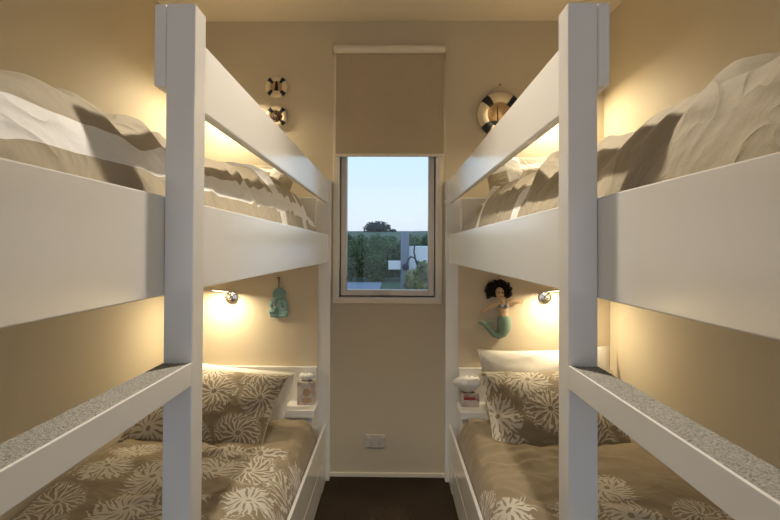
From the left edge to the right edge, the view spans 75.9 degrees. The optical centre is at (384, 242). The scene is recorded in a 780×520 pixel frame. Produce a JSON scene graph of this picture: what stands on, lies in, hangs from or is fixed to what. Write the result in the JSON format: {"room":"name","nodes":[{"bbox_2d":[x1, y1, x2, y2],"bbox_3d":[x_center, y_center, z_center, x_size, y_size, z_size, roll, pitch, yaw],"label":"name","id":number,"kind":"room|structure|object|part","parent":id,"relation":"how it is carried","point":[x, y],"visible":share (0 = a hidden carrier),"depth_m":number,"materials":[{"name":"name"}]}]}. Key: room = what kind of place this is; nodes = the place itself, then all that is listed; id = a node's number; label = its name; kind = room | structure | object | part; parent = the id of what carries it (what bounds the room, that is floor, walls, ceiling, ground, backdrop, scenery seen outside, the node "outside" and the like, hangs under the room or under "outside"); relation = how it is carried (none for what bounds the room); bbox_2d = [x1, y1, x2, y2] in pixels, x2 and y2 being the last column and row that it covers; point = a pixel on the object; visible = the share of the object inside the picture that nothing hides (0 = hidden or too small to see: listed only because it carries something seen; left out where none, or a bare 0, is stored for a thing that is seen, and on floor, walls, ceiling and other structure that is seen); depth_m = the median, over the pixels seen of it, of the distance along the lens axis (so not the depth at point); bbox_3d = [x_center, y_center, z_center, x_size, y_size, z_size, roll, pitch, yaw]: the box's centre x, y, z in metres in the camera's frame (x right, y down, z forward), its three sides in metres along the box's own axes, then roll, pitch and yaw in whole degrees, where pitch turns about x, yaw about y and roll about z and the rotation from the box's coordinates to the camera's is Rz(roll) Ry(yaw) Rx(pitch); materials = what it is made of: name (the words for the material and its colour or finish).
{"room":"bunk bedroom","nodes":[
{"label":"bunk bedroom","id":0,"kind":"room"},
{"bbox_2d":[0,0,165,519],"bbox_3d":[-1.189,-0.006,0.673,0.120,2.376,4.151,0,-1,1],"label":"wall","id":1,"kind":"structure","parent":0,"point":[102,52],"depth_m":1.83,"materials":[{"name":"beige paint"}]},
{"bbox_2d":[314,477,458,519],"bbox_3d":[-0.013,1.237,0.639,2.483,0.100,4.151,0,-1,1],"label":"floor","id":2,"kind":"structure","parent":0,"point":[342,498],"depth_m":2.35,"materials":[{"name":"brown wood"}]},
{"bbox_2d":[0,4,331,519],"bbox_3d":[-0.692,0.429,1.435,0.853,1.532,2.361,0,-1,1],"label":"bunk bed","id":3,"kind":"object","parent":2,"relation":"on","point":[70,244],"visible":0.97,"depth_m":0.72,"materials":[{"name":"white paint"}]},
{"bbox_2d":[0,70,316,231],"bbox_3d":[-0.722,-0.108,1.377,0.784,0.338,2.180,0,-1,1],"label":"duvet","id":4,"kind":"object","parent":3,"relation":"on","point":[43,125],"visible":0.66,"depth_m":0.67,"materials":[{"name":"fabric"}]},
{"bbox_2d":[253,165,292,190],"bbox_3d":[-0.744,-0.248,2.360,0.648,0.273,0.337,0,-1,1],"label":"pillow","id":5,"kind":"object","parent":4,"relation":"on","point":[270,171],"visible":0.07,"depth_m":2.38,"materials":[{"name":"beige fabric"}]},
{"bbox_2d":[13,419,316,519],"bbox_3d":[-0.723,0.870,1.319,0.791,0.205,2.091,0,-1,1],"label":"duvet","id":6,"kind":"object","parent":3,"relation":"on","point":[240,481],"visible":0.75,"depth_m":1.67,"materials":[{"name":"brown fabric"}]},
{"bbox_2d":[118,369,288,443],"bbox_3d":[-0.776,0.722,2.200,0.639,0.298,0.314,0,-1,9],"label":"pillow","id":7,"kind":"object","parent":6,"relation":"on","point":[237,407],"visible":0.56,"depth_m":2.12,"materials":[{"name":"brown fabric"}]},
{"bbox_3d":[-0.296,0.421,0.733,0.042,1.532,0.042,0,-1,1],"label":"post","id":8,"kind":"part","parent":3,"relation":"part of","materials":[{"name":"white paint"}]},
{"bbox_2d":[212,289,236,302],"bbox_3d":[-0.796,0.269,2.489,0.062,0.082,0.150,0,-1,14],"label":"wall lamp","id":9,"kind":"object","parent":3,"relation":"attached to","point":[230,296],"visible":1,"depth_m":2.54,"materials":[{"name":"silver metal"}]},
{"bbox_3d":[-0.782,0.264,2.516,0.024,0.051,0.054,0,-1,10],"label":"arm","id":10,"kind":"part","parent":9,"relation":"part of","materials":[{"name":"silver metal"}]},
{"bbox_3d":[-0.780,0.280,2.546,0.062,0.062,0.019,0,-1,1],"label":"wall plate","id":11,"kind":"part","parent":9,"relation":"part of","materials":[{"name":"silver metal"}]},
{"bbox_3d":[-0.310,-0.273,1.641,0.018,0.120,1.838,0,-1,1],"label":"guard rail","id":12,"kind":"part","parent":3,"relation":"part of","materials":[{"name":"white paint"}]},
{"bbox_2d":[203,363,295,420],"bbox_3d":[-0.758,0.770,2.382,0.652,0.402,0.169,0,-1,5],"label":"pillow","id":13,"kind":"object","parent":3,"relation":"on","point":[278,413],"visible":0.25,"depth_m":2.40,"materials":[{"name":"white fabric"}]},
{"bbox_3d":[-0.720,0.655,2.581,0.764,1.112,0.062,0,-1,1],"label":"panel","id":14,"kind":"part","parent":3,"relation":"part of","materials":[{"name":"beige paint"}]},
{"bbox_3d":[-0.722,0.809,2.535,0.764,0.363,0.026,0,-1,1],"label":"headboard","id":15,"kind":"part","parent":3,"relation":"part of","materials":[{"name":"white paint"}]},
{"bbox_2d":[268,277,288,317],"bbox_3d":[-0.534,0.281,2.538,0.106,0.210,0.027,0,-1,1],"label":"ornament","id":16,"kind":"object","parent":3,"relation":"hanging from","point":[279,294],"visible":1,"depth_m":2.53,"materials":[{"name":"teal ceramic"}]},
{"bbox_2d":[285,401,318,437],"bbox_3d":[-0.405,0.892,2.440,0.149,0.188,0.152,0,-1,1],"label":"shelf","id":17,"kind":"object","parent":3,"relation":"attached to","point":[308,413],"depth_m":2.38,"materials":[{"name":"white wood"}]},
{"bbox_2d":[297,372,315,404],"bbox_3d":[-0.384,0.723,2.480,0.084,0.150,0.068,0,-1,1],"label":"tissue box","id":18,"kind":"object","parent":3,"relation":"on","point":[306,386],"visible":1,"depth_m":2.45,"materials":[{"name":"white cardboard"}]},
{"bbox_2d":[301,388,311,402],"bbox_3d":[-0.379,0.752,2.447,0.052,0.072,0.002,0,-1,1],"label":"picture","id":19,"kind":"object","parent":18,"relation":"attached to","point":[306,393],"depth_m":2.45},
{"bbox_3d":[-0.318,1.051,1.391,0.012,0.290,2.301,0,-1,1],"label":"panel","id":20,"kind":"part","parent":3,"relation":"part of","materials":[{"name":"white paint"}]},
{"bbox_3d":[-0.724,-0.076,2.550,0.752,0.307,0.026,0,-1,1],"label":"headboard","id":21,"kind":"part","parent":3,"relation":"part of","materials":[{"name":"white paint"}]},
{"bbox_3d":[-0.309,1.124,1.844,0.006,0.134,1.130,0,-1,1],"label":"drawer","id":22,"kind":"part","parent":3,"relation":"part of","materials":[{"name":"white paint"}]},
{"bbox_3d":[-0.312,0.447,2.580,0.074,1.532,0.060,0,-1,1],"label":"post","id":23,"kind":"part","parent":3,"relation":"part of","materials":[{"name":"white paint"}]},
{"bbox_2d":[444,3,779,519],"bbox_3d":[0.696,0.435,1.415,0.853,1.532,2.361,0,-1,1],"label":"bunk bed","id":24,"kind":"object","parent":2,"relation":"on","point":[702,246],"visible":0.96,"depth_m":0.71,"materials":[{"name":"white paint"}]},
{"bbox_3d":[0.350,0.450,2.570,0.074,1.532,0.060,0,-1,1],"label":"post","id":25,"kind":"part","parent":24,"relation":"part of","materials":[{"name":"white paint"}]},
{"bbox_3d":[0.320,1.126,1.835,0.006,0.134,1.130,0,-1,1],"label":"drawer","id":26,"kind":"part","parent":24,"relation":"part of","materials":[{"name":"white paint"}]},
{"bbox_3d":[0.317,1.054,1.381,0.012,0.290,2.301,0,-1,1],"label":"panel","id":27,"kind":"part","parent":24,"relation":"part of","materials":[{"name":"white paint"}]},
{"bbox_2d":[452,376,480,406],"bbox_3d":[0.410,0.733,2.461,0.146,0.136,0.103,0,-1,16],"label":"tissue box","id":28,"kind":"object","parent":24,"relation":"on","point":[468,396],"visible":0.98,"depth_m":2.43,"materials":[{"name":"white cardboard"}]},
{"bbox_2d":[456,402,485,436],"bbox_3d":[0.435,0.895,2.428,0.149,0.188,0.152,0,-1,1],"label":"shelf","id":29,"kind":"object","parent":24,"relation":"attached to","point":[464,413],"depth_m":2.38,"materials":[{"name":"white wood"}]},
{"bbox_3d":[0.765,-0.070,2.528,0.752,0.307,0.026,0,-1,1],"label":"headboard","id":30,"kind":"part","parent":24,"relation":"part of","materials":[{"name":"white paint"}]},
{"bbox_2d":[478,276,523,338],"bbox_3d":[0.586,0.329,2.510,0.226,0.315,0.057,0,-1,1],"label":"doll","id":31,"kind":"object","parent":24,"relation":"hanging from","point":[499,288],"visible":1,"depth_m":2.50,"materials":[{"name":"fabric"}]},
{"bbox_3d":[0.327,-0.270,1.631,0.018,0.120,1.838,0,-1,1],"label":"guard rail","id":32,"kind":"part","parent":24,"relation":"part of","materials":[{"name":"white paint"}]},
{"bbox_3d":[0.757,0.661,2.559,0.764,1.112,0.062,0,-1,1],"label":"panel","id":33,"kind":"part","parent":24,"relation":"part of","materials":[{"name":"beige paint"}]},
{"bbox_3d":[0.755,0.815,2.513,0.764,0.363,0.026,0,-1,1],"label":"headboard","id":34,"kind":"part","parent":24,"relation":"part of","materials":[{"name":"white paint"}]},
{"bbox_2d":[477,346,609,419],"bbox_3d":[0.782,0.706,2.379,0.656,0.405,0.165,0,-1,-1],"label":"pillow","id":35,"kind":"object","parent":24,"relation":"on","point":[490,360],"visible":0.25,"depth_m":2.40,"materials":[{"name":"white fabric"}]},
{"bbox_2d":[539,289,558,302],"bbox_3d":[0.828,0.266,2.465,0.062,0.082,0.150,0,-1,-13],"label":"wall lamp","id":36,"kind":"object","parent":24,"relation":"attached to","point":[545,296],"visible":0.96,"depth_m":2.51,"materials":[{"name":"silver metal"}]},
{"bbox_3d":[0.815,0.277,2.523,0.062,0.062,0.019,0,-1,1],"label":"wall plate","id":37,"kind":"part","parent":36,"relation":"part of","materials":[{"name":"silver metal"}]},
{"bbox_3d":[0.815,0.261,2.492,0.024,0.051,0.054,0,-1,-9],"label":"arm","id":38,"kind":"part","parent":36,"relation":"part of","materials":[{"name":"silver metal"}]},
{"bbox_3d":[0.281,0.424,0.724,0.042,1.532,0.042,0,-1,1],"label":"post","id":39,"kind":"part","parent":24,"relation":"part of","materials":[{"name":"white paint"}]},
{"bbox_2d":[457,418,733,519],"bbox_3d":[0.721,0.880,1.298,0.791,0.198,2.091,0,-1,1],"label":"duvet","id":40,"kind":"object","parent":24,"relation":"on","point":[509,480],"visible":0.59,"depth_m":1.70,"materials":[{"name":"brown fabric"}]},
{"bbox_2d":[477,371,632,444],"bbox_3d":[0.739,0.731,2.180,0.606,0.287,0.310,0,-1,-2],"label":"pillow","id":41,"kind":"object","parent":40,"relation":"on","point":[523,408],"visible":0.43,"depth_m":2.12,"materials":[{"name":"brown fabric"}]},
{"bbox_2d":[461,53,779,231],"bbox_3d":[0.730,-0.087,1.356,0.784,0.307,2.180,0,-1,1],"label":"duvet","id":42,"kind":"object","parent":24,"relation":"on","point":[735,118],"visible":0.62,"depth_m":0.58,"materials":[{"name":"fabric"}]},
{"bbox_2d":[487,157,547,189],"bbox_3d":[0.801,-0.249,2.357,0.647,0.356,0.283,0,-1,0],"label":"pillow","id":43,"kind":"object","parent":42,"relation":"on","point":[513,169],"visible":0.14,"depth_m":2.38,"materials":[{"name":"beige fabric"}]},
{"bbox_2d":[157,0,622,21],"bbox_3d":[-0.002,-1.239,0.673,2.483,0.100,4.151,0,-1,1],"label":"ceiling","id":44,"kind":"structure","parent":0,"point":[213,10],"depth_m":2.50,"materials":[{"name":"paint"}]},
{"bbox_2d":[205,21,603,472],"bbox_3d":[0.022,0.027,2.671,2.243,2.376,0.120,0,-1,1],"label":"wall","id":45,"kind":"structure","parent":0,"point":[387,360],"depth_m":2.61,"materials":[{"name":"beige paint"}]},
{"bbox_2d":[266,76,287,97],"bbox_3d":[-0.564,-0.814,2.619,0.115,0.115,0.024,0,-1,1],"label":"life ring","id":46,"kind":"object","parent":45,"relation":"attached to","point":[276,86],"visible":1,"depth_m":2.61,"materials":[{"name":"white plastic"}]},
{"bbox_2d":[267,106,286,126],"bbox_3d":[-0.564,-0.659,2.618,0.111,0.111,0.021,0,-1,1],"label":"life ring","id":47,"kind":"object","parent":45,"relation":"attached to","point":[278,114],"visible":0.87,"depth_m":2.61,"materials":[{"name":"white plastic"}]},
{"bbox_2d":[366,434,384,447],"bbox_3d":[-0.045,1.030,2.591,0.100,0.066,0.014,0,-1,1],"label":"power outlet","id":48,"kind":"object","parent":45,"relation":"attached to","point":[372,440],"visible":1,"depth_m":2.59,"materials":[{"name":"white plastic"}]},
{"bbox_2d":[330,472,443,477],"bbox_3d":[0.021,1.204,2.588,0.625,0.021,0.012,0,-1,1],"label":"baseboard","id":49,"kind":"structure","parent":45,"relation":"attached to","point":[333,474],"depth_m":2.58,"materials":[{"name":"paint"}]},
{"bbox_2d":[333,53,441,303],"bbox_3d":[0.019,-0.335,2.659,0.566,1.309,0.113,0,-1,1],"label":"window","id":50,"kind":"structure","parent":45,"relation":"in","point":[341,294],"depth_m":2.62,"materials":[{"name":"paint"}]},
{"bbox_3d":[-0.019,0.270,2.626,0.103,0.015,0.024,0,-1,1],"label":"handle","id":51,"kind":"part","parent":50,"relation":"part of","materials":[{"name":"grey metal"}]},
{"bbox_3d":[0.019,-0.338,2.679,0.492,1.240,0.065,0,-1,1],"label":"sash","id":52,"kind":"part","parent":50,"relation":"part of","materials":[{"name":"clear glass"}]},
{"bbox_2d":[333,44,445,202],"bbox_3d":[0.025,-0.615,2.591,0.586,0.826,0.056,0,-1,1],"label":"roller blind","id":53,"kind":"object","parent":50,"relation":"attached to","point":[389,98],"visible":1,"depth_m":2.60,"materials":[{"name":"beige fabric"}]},
{"bbox_3d":[0.027,-0.451,2.595,0.560,0.015,0.010,0,-1,1],"label":"rail","id":54,"kind":"part","parent":53,"relation":"part of","materials":[{"name":"metal"}]},
{"bbox_3d":[0.603,-0.819,2.602,0.011,0.012,0.024,0,-1,1],"label":"nail","id":55,"kind":"object","parent":45,"relation":"attached to","visible":0},
{"bbox_2d":[476,86,516,133],"bbox_3d":[0.602,-0.673,2.594,0.253,0.275,0.040,0,-1,1],"label":"life ring","id":56,"kind":"object","parent":55,"relation":"hanging from","point":[494,106],"visible":0.51,"depth_m":2.58,"materials":[{"name":"white plastic"}]},
{"bbox_2d":[604,0,779,468],"bbox_3d":[1.174,0.004,0.638,0.120,2.376,4.151,0,-1,1],"label":"wall","id":57,"kind":"structure","parent":0,"point":[664,53],"depth_m":1.86,"materials":[{"name":"beige paint"}]},
{"label":"outside","id":58,"kind":"structure","parent":0,"visible":0},
{"bbox_2d":[347,272,400,288],"bbox_3d":[0.895,2.209,61.359,120.000,0.250,117.219,0,-1,1],"label":"lawn","id":59,"kind":"structure","parent":58,"point":[394,282],"depth_m":18.99,"materials":[{"name":"green plant"}]},
{"bbox_2d":[347,234,358,280],"bbox_3d":[-1.618,0.639,19.614,1.307,2.037,1.749,0,-1,1],"label":"bush","id":60,"kind":"object","parent":59,"relation":"on","point":[352,256],"visible":0.27,"depth_m":19.33,"materials":[{"name":"green plant"}]},
{"bbox_2d":[352,234,367,276],"bbox_3d":[-1.070,0.659,22.204,1.328,2.081,1.758,0,-1,1],"label":"bush","id":61,"kind":"object","parent":59,"relation":"on","point":[360,242],"visible":0.4,"depth_m":21.77,"materials":[{"name":"green plant"}]},
{"bbox_2d":[347,282,381,288],"bbox_3d":[-4.440,1.427,16.399,8.650,0.020,3.700,0,-1,1],"label":"garden path","id":62,"kind":"structure","parent":59,"relation":"on","point":[350,285],"depth_m":16.60,"materials":[{"name":"concrete"}]},
{"bbox_2d":[363,221,390,231],"bbox_3d":[-1.318,-0.821,94.037,5.496,6.700,4.827,0,-1,1],"label":"tree","id":63,"kind":"object","parent":59,"relation":"on","point":[377,226],"visible":0.83,"depth_m":92.85,"materials":[{"name":"green plant"}]},
{"bbox_2d":[361,233,392,280],"bbox_3d":[-0.274,0.643,19.618,1.306,2.030,1.740,0,-1,1],"label":"bush","id":64,"kind":"object","parent":59,"relation":"on","point":[376,258],"visible":0.97,"depth_m":19.17,"materials":[{"name":"green plant"}]},
{"bbox_2d":[382,235,399,276],"bbox_3d":[0.207,0.677,22.190,1.317,2.018,1.744,0,-1,1],"label":"bush","id":65,"kind":"object","parent":59,"relation":"on","point":[393,245],"visible":0.2,"depth_m":21.83,"materials":[{"name":"green plant"}]},
{"bbox_2d":[401,231,408,288],"bbox_3d":[0.229,0.592,5.535,0.091,1.429,0.090,0,-1,1],"label":"post","id":66,"kind":"object","parent":59,"relation":"on","point":[404,234],"visible":0.44,"depth_m":5.50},
{"bbox_2d":[388,261,400,269],"bbox_3d":[0.113,0.253,5.546,0.139,0.098,0.090,0,-1,1],"label":"meter box","id":67,"kind":"object","parent":66,"relation":"attached to","point":[392,265],"visible":1,"depth_m":5.51,"materials":[{"name":"white metal"}]},
{"bbox_2d":[402,243,419,269],"bbox_3d":[0.295,0.158,5.437,0.196,0.296,0.085,0,-1,1],"label":"garden hose","id":68,"kind":"object","parent":66,"relation":"hanging from","point":[405,266],"visible":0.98,"depth_m":5.45,"materials":[{"name":"rubber"}]},
{"bbox_2d":[394,233,422,276],"bbox_3d":[1.010,0.648,19.577,1.315,2.022,1.754,0,-1,1],"label":"bush","id":69,"kind":"object","parent":59,"relation":"on","point":[412,241],"visible":0.13,"depth_m":19.35,"materials":[{"name":"green plant"}]},
{"bbox_2d":[403,268,416,288],"bbox_3d":[0.304,0.786,5.312,0.221,1.037,0.259,0,-1,1],"label":"shrub","id":70,"kind":"object","parent":59,"relation":"on","point":[408,279],"visible":0.44,"depth_m":5.25,"materials":[{"name":"green plant"}]},
{"bbox_2d":[409,246,427,270],"bbox_3d":[0.982,0.678,5.637,1.400,1.265,0.120,0,-1,1],"label":"wall","id":71,"kind":"structure","parent":59,"relation":"on","point":[421,252],"depth_m":5.59,"materials":[{"name":"white paint"}]},
{"bbox_2d":[413,260,427,289],"bbox_3d":[0.400,0.736,5.007,0.248,1.128,0.262,0,-1,1],"label":"shrub","id":72,"kind":"object","parent":59,"relation":"on","point":[421,281],"visible":0.53,"depth_m":4.95,"materials":[{"name":"green plant"}]},
{"bbox_2d":[419,234,427,245],"bbox_3d":[1.893,0.665,21.551,1.313,2.055,1.744,0,-1,1],"label":"bush","id":73,"kind":"object","parent":59,"relation":"on","point":[424,242],"visible":0.09,"depth_m":21.35,"materials":[{"name":"green plant"}]},
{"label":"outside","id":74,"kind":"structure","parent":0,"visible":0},
{"bbox_2d":[348,231,427,271],"bbox_3d":[0.915,-0.299,62.003,80.000,4.883,72.000,0,-1,1],"label":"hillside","id":75,"kind":"structure","parent":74,"point":[397,234],"depth_m":81.77,"materials":[{"name":"green plant"}]}
]}

